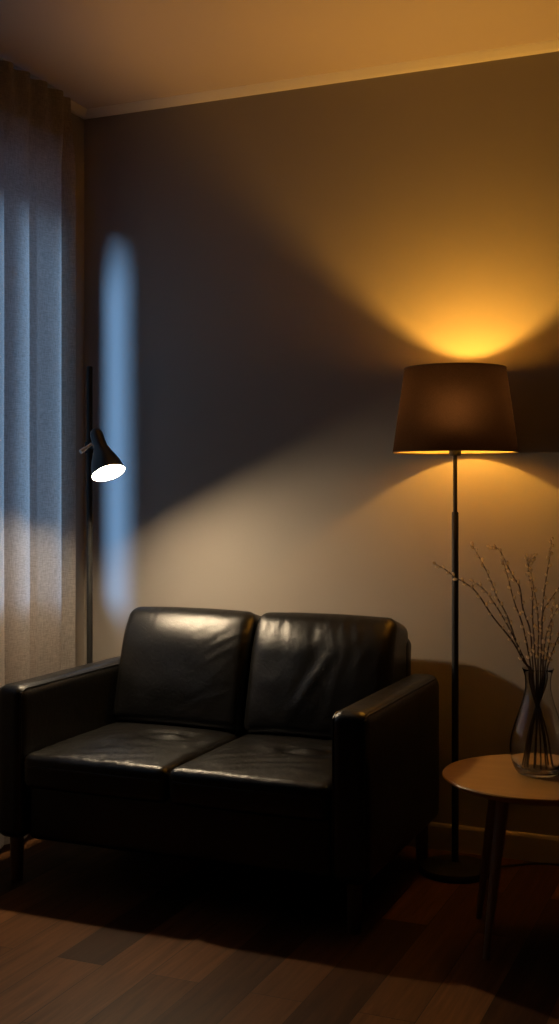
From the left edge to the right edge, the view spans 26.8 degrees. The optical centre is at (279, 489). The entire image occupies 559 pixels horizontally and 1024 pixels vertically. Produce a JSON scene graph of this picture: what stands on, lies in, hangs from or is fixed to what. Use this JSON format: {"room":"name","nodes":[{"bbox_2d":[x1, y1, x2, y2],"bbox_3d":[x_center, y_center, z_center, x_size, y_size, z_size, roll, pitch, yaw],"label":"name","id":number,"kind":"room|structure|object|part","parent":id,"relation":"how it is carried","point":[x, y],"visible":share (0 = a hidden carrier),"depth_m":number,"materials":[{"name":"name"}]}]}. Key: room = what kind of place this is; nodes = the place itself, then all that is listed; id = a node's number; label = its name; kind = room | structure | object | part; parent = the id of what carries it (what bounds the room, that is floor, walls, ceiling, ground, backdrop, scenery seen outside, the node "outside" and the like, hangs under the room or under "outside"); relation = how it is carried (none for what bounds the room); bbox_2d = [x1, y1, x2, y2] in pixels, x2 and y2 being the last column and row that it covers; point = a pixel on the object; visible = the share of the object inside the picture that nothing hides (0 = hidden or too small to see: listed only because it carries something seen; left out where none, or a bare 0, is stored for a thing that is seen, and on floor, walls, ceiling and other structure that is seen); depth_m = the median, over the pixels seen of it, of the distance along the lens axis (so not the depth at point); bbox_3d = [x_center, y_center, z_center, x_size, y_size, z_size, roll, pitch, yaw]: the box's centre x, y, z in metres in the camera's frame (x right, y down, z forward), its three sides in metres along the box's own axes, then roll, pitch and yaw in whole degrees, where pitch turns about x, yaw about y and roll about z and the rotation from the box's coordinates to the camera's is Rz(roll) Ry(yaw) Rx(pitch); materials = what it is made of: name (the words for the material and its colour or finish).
{"room":"living room","nodes":[
{"label":"living room","id":0,"kind":"room"},
{"bbox_2d":[71,113,83,666],"bbox_3d":[-2.207,-0.117,1.149,0.140,2.615,7.190,0,0,23],"label":"wall","id":1,"kind":"structure","parent":0,"point":[77,122],"depth_m":4.40,"materials":[{"name":"beige paint"}]},
{"bbox_2d":[64,96,86,118],"bbox_3d":[-2.127,-1.412,1.115,0.034,0.026,7.190,0,0,23],"label":"trim","id":2,"kind":"structure","parent":1,"relation":"attached to","point":[80,111],"depth_m":4.36,"materials":[{"name":"white paint"}]},
{"bbox_2d":[0,834,558,1023],"bbox_3d":[0.164,1.240,0.142,5.290,0.100,7.470,0,0,23],"label":"floor","id":3,"kind":"structure","parent":0,"point":[89,934],"depth_m":3.07,"materials":[{"name":"brown wood"}]},
{"bbox_2d":[79,366,124,663],"bbox_3d":[-0.618,0.377,4.029,0.170,1.626,0.416,0,0,-25],"label":"floor lamp","id":4,"kind":"object","parent":3,"relation":"on","point":[103,464],"visible":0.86,"depth_m":4.13,"materials":[{"name":"black metal"}]},
{"bbox_3d":[-0.654,-0.141,3.965,0.051,0.039,0.015,0,0,-43],"label":"knob","id":5,"kind":"part","parent":4,"relation":"part of","materials":[{"name":"metal"}]},
{"bbox_3d":[-0.581,-0.099,3.893,0.068,0.093,0.053,0,0,23],"label":"bulb","id":6,"kind":"part","parent":4,"relation":"part of","materials":[{"name":"white glass"}]},
{"bbox_2d":[0,607,438,933],"bbox_3d":[-0.167,0.796,3.685,1.194,0.788,0.798,0,0,23],"label":"sofa","id":7,"kind":"object","parent":3,"relation":"on","point":[297,743],"visible":1,"depth_m":3.54,"materials":[{"name":"black leather"}]},
{"bbox_3d":[-0.802,1.123,3.583,0.043,0.134,0.043,0,0,23],"label":"leg","id":8,"kind":"part","parent":7,"relation":"part of","materials":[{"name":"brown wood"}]},
{"bbox_3d":[-0.677,0.824,3.883,0.102,0.466,0.740,0,0,23],"label":"armrest","id":9,"kind":"part","parent":7,"relation":"part of","materials":[{"name":"black leather"}]},
{"bbox_2d":[24,722,247,802],"bbox_3d":[-0.429,0.835,3.707,0.490,0.121,0.630,0,0,23],"label":"seat cushion","id":10,"kind":"object","parent":7,"relation":"on","point":[112,762],"depth_m":3.50,"materials":[{"name":"black leather"}]},
{"bbox_3d":[-0.172,0.956,3.682,0.982,0.200,0.710,0,0,23],"label":"seat","id":11,"kind":"part","parent":7,"relation":"part of","materials":[{"name":"black leather"}]},
{"bbox_2d":[113,607,260,732],"bbox_3d":[-0.302,0.609,3.997,0.488,0.411,0.227,0,-15,23],"label":"cushion","id":12,"kind":"object","parent":7,"relation":"on","point":[178,668],"depth_m":3.89,"materials":[{"name":"black leather"}]},
{"bbox_2d":[169,734,331,821],"bbox_3d":[0.024,0.834,3.515,0.490,0.121,0.630,0,0,23],"label":"seat cushion","id":13,"kind":"object","parent":7,"relation":"on","point":[263,777],"depth_m":3.28,"materials":[{"name":"black leather"}]},
{"bbox_2d":[244,612,407,739],"bbox_3d":[0.148,0.609,3.804,0.489,0.411,0.230,0,-15,23],"label":"cushion","id":14,"kind":"object","parent":7,"relation":"on","point":[301,669],"depth_m":3.72,"materials":[{"name":"black leather"}]},
{"bbox_3d":[0.202,1.123,3.157,0.043,0.134,0.043,0,0,23],"label":"leg","id":15,"kind":"part","parent":7,"relation":"part of","materials":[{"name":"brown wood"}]},
{"bbox_3d":[0.326,0.824,3.457,0.109,0.466,0.740,0,0,23],"label":"armrest","id":16,"kind":"part","parent":7,"relation":"part of","materials":[{"name":"black leather"}]},
{"bbox_3d":[-0.041,0.767,3.991,0.992,0.578,0.136,0,0,23],"label":"frame","id":17,"kind":"part","parent":7,"relation":"part of","materials":[{"name":"black leather"}]},
{"bbox_3d":[0.456,1.123,3.756,0.043,0.134,0.043,0,0,23],"label":"leg","id":18,"kind":"part","parent":7,"relation":"part of","materials":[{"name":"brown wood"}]},
{"bbox_2d":[392,362,558,883],"bbox_3d":[1.148,0.405,3.399,1.695,1.570,0.390,0,0,23],"label":"floor lamp","id":19,"kind":"object","parent":3,"relation":"on","point":[452,409],"visible":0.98,"depth_m":3.53,"materials":[{"name":"black metal"}]},
{"bbox_3d":[0.547,-0.015,3.654,0.013,0.190,0.013,0,0,23],"label":"rod","id":20,"kind":"part","parent":19,"relation":"part of","materials":[{"name":"black metal"}]},
{"bbox_2d":[449,451,460,455],"bbox_3d":[0.547,-0.141,3.654,0.037,0.068,0.037,0,0,23],"label":"socket","id":21,"kind":"object","parent":19,"relation":"attached to","point":[452,453],"depth_m":3.64,"materials":[{"name":"black metal"}]},
{"bbox_3d":[0.547,-0.248,3.654,0.388,0.260,0.388,0,0,23],"label":"lamp shade","id":22,"kind":"part","parent":19,"relation":"part of","materials":[{"name":"brown fabric"}]},
{"bbox_3d":[1.343,1.181,3.496,1.408,0.013,0.118,0,0,18],"label":"power cord","id":23,"kind":"part","parent":19,"relation":"part of","materials":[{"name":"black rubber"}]},
{"bbox_2d":[442,754,558,959],"bbox_3d":[0.682,0.973,3.105,0.500,0.436,0.500,0,0,23],"label":"side table","id":24,"kind":"object","parent":3,"relation":"on","point":[494,778],"visible":0.84,"depth_m":3.01,"materials":[{"name":"brown wood"}]},
{"bbox_3d":[0.578,0.981,3.233,0.036,0.420,0.095,0,0,-40],"label":"leg","id":25,"kind":"part","parent":24,"relation":"part of","materials":[{"name":"brown wood"}]},
{"bbox_3d":[0.555,0.981,3.001,0.095,0.420,0.036,0,0,-40],"label":"leg","id":26,"kind":"part","parent":24,"relation":"part of","materials":[{"name":"brown wood"}]},
{"bbox_2d":[509,666,558,777],"bbox_3d":[0.690,0.615,3.130,0.150,0.279,0.150,0,0,23],"label":"glass vase","id":27,"kind":"object","parent":24,"relation":"on","point":[534,738],"visible":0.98,"depth_m":3.08,"materials":[{"name":"glass"}]},
{"bbox_2d":[432,562,531,669],"bbox_3d":[0.563,0.464,3.076,0.353,0.558,0.021,0,0,-17],"label":"twig","id":28,"kind":"object","parent":27,"relation":"in","point":[434,563],"visible":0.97,"depth_m":3.07,"materials":[{"name":"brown plant"}]},
{"bbox_2d":[469,578,529,668],"bbox_3d":[0.612,0.487,3.103,0.233,0.511,0.025,0,0,-9],"label":"twig","id":29,"kind":"object","parent":27,"relation":"in","point":[491,601],"visible":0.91,"depth_m":3.10,"materials":[{"name":"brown plant"}]},
{"bbox_2d":[470,542,529,669],"bbox_3d":[0.613,0.441,3.136,0.202,0.604,0.032,0,0,15],"label":"twig","id":30,"kind":"object","parent":27,"relation":"in","point":[471,543],"visible":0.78,"depth_m":3.14,"materials":[{"name":"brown plant"}]},
{"bbox_2d":[487,544,533,669],"bbox_3d":[0.642,0.445,3.159,0.165,0.596,0.050,0,0,39],"label":"twig","id":31,"kind":"object","parent":27,"relation":"in","point":[494,545],"visible":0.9,"depth_m":3.16,"materials":[{"name":"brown plant"}]},
{"bbox_2d":[501,555,531,667],"bbox_3d":[0.657,0.458,3.121,0.149,0.570,0.018,0,0,-19],"label":"twig","id":32,"kind":"object","parent":27,"relation":"in","point":[502,556],"visible":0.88,"depth_m":3.11,"materials":[{"name":"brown plant"}]},
{"bbox_2d":[524,553,537,670],"bbox_3d":[0.670,0.456,3.132,0.036,0.573,0.060,0,0,15],"label":"twig","id":33,"kind":"object","parent":27,"relation":"in","point":[527,565],"visible":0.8,"depth_m":3.15,"materials":[{"name":"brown plant"}]},
{"bbox_3d":[0.679,0.461,3.132,0.022,0.563,0.060,0,0,-6],"label":"stem","id":34,"kind":"part","parent":33,"relation":"part of","materials":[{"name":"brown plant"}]},
{"bbox_2d":[528,567,540,670],"bbox_3d":[0.681,0.472,3.110,0.028,0.541,0.102,0,0,23],"label":"twig","id":35,"kind":"object","parent":27,"relation":"in","point":[530,569],"visible":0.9,"depth_m":3.09,"materials":[{"name":"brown plant"}]},
{"bbox_3d":[0.681,0.479,3.113,0.018,0.528,0.098,0,0,18],"label":"stem","id":36,"kind":"part","parent":35,"relation":"part of","materials":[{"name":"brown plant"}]},
{"bbox_2d":[539,537,553,670],"bbox_3d":[0.699,0.434,3.140,0.091,0.616,0.016,0,0,-30],"label":"twig","id":37,"kind":"object","parent":27,"relation":"in","point":[552,538],"visible":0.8,"depth_m":3.15,"materials":[{"name":"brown plant"}]},
{"bbox_2d":[539,588,558,670],"bbox_3d":[0.729,0.491,3.171,0.131,0.505,0.034,0,0,-23],"label":"twig","id":38,"kind":"object","parent":27,"relation":"in","point":[556,589],"visible":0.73,"depth_m":3.17,"materials":[{"name":"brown plant"}]},
{"bbox_2d":[544,601,554,670],"bbox_3d":[0.699,0.522,3.139,0.113,0.442,0.019,0,0,-32],"label":"twig","id":39,"kind":"object","parent":27,"relation":"in","point":[553,603],"visible":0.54,"depth_m":3.15,"materials":[{"name":"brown plant"}]},
{"bbox_2d":[542,604,558,670],"bbox_3d":[0.702,0.503,3.107,0.129,0.479,0.023,0,0,35],"label":"twig","id":40,"kind":"object","parent":27,"relation":"in","point":[557,605],"visible":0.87,"depth_m":3.10,"materials":[{"name":"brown plant"}]},
{"bbox_2d":[546,632,558,670],"bbox_3d":[0.715,0.528,3.126,0.141,0.430,0.021,0,0,20],"label":"twig","id":41,"kind":"object","parent":27,"relation":"in","point":[556,642],"visible":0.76,"depth_m":3.12,"materials":[{"name":"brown plant"}]},
{"bbox_2d":[0,0,558,108],"bbox_3d":[0.164,-1.475,0.142,5.290,0.100,7.470,0,0,23],"label":"ceiling","id":42,"kind":"structure","parent":0,"point":[99,53],"depth_m":3.69,"materials":[{"name":"white paint"}]},
{"bbox_2d":[0,58,63,94],"bbox_3d":[-1.172,-1.417,3.290,0.018,0.017,2.001,0,0,23],"label":"track","id":43,"kind":"object","parent":42,"relation":"attached to","point":[14,66],"visible":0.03,"depth_m":4.03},
{"bbox_2d":[0,60,75,848],"bbox_3d":[-1.138,-0.118,3.291,0.058,2.567,1.969,0,0,23],"label":"curtain","id":44,"kind":"object","parent":43,"relation":"hanging from","point":[38,169],"visible":0.83,"depth_m":4.00,"materials":[{"name":"grey fabric"}]},
{"bbox_2d":[84,51,558,835],"bbox_3d":[1.596,-0.117,3.516,5.290,2.615,0.140,0,0,23],"label":"wall","id":45,"kind":"structure","parent":0,"point":[264,274],"depth_m":4.04,"materials":[{"name":"beige paint"}]},
{"bbox_2d":[84,39,558,119],"bbox_3d":[1.562,-1.412,3.436,5.010,0.026,0.034,0,0,23],"label":"trim","id":46,"kind":"structure","parent":45,"relation":"attached to","point":[548,46],"depth_m":4.02,"materials":[{"name":"white paint"}]},
{"bbox_2d":[406,822,558,863],"bbox_3d":[1.572,1.147,3.442,4.996,0.086,0.014,0,0,23],"label":"baseboard","id":47,"kind":"structure","parent":45,"relation":"attached to","point":[533,847],"depth_m":3.79,"materials":[{"name":"paint"}]}
]}

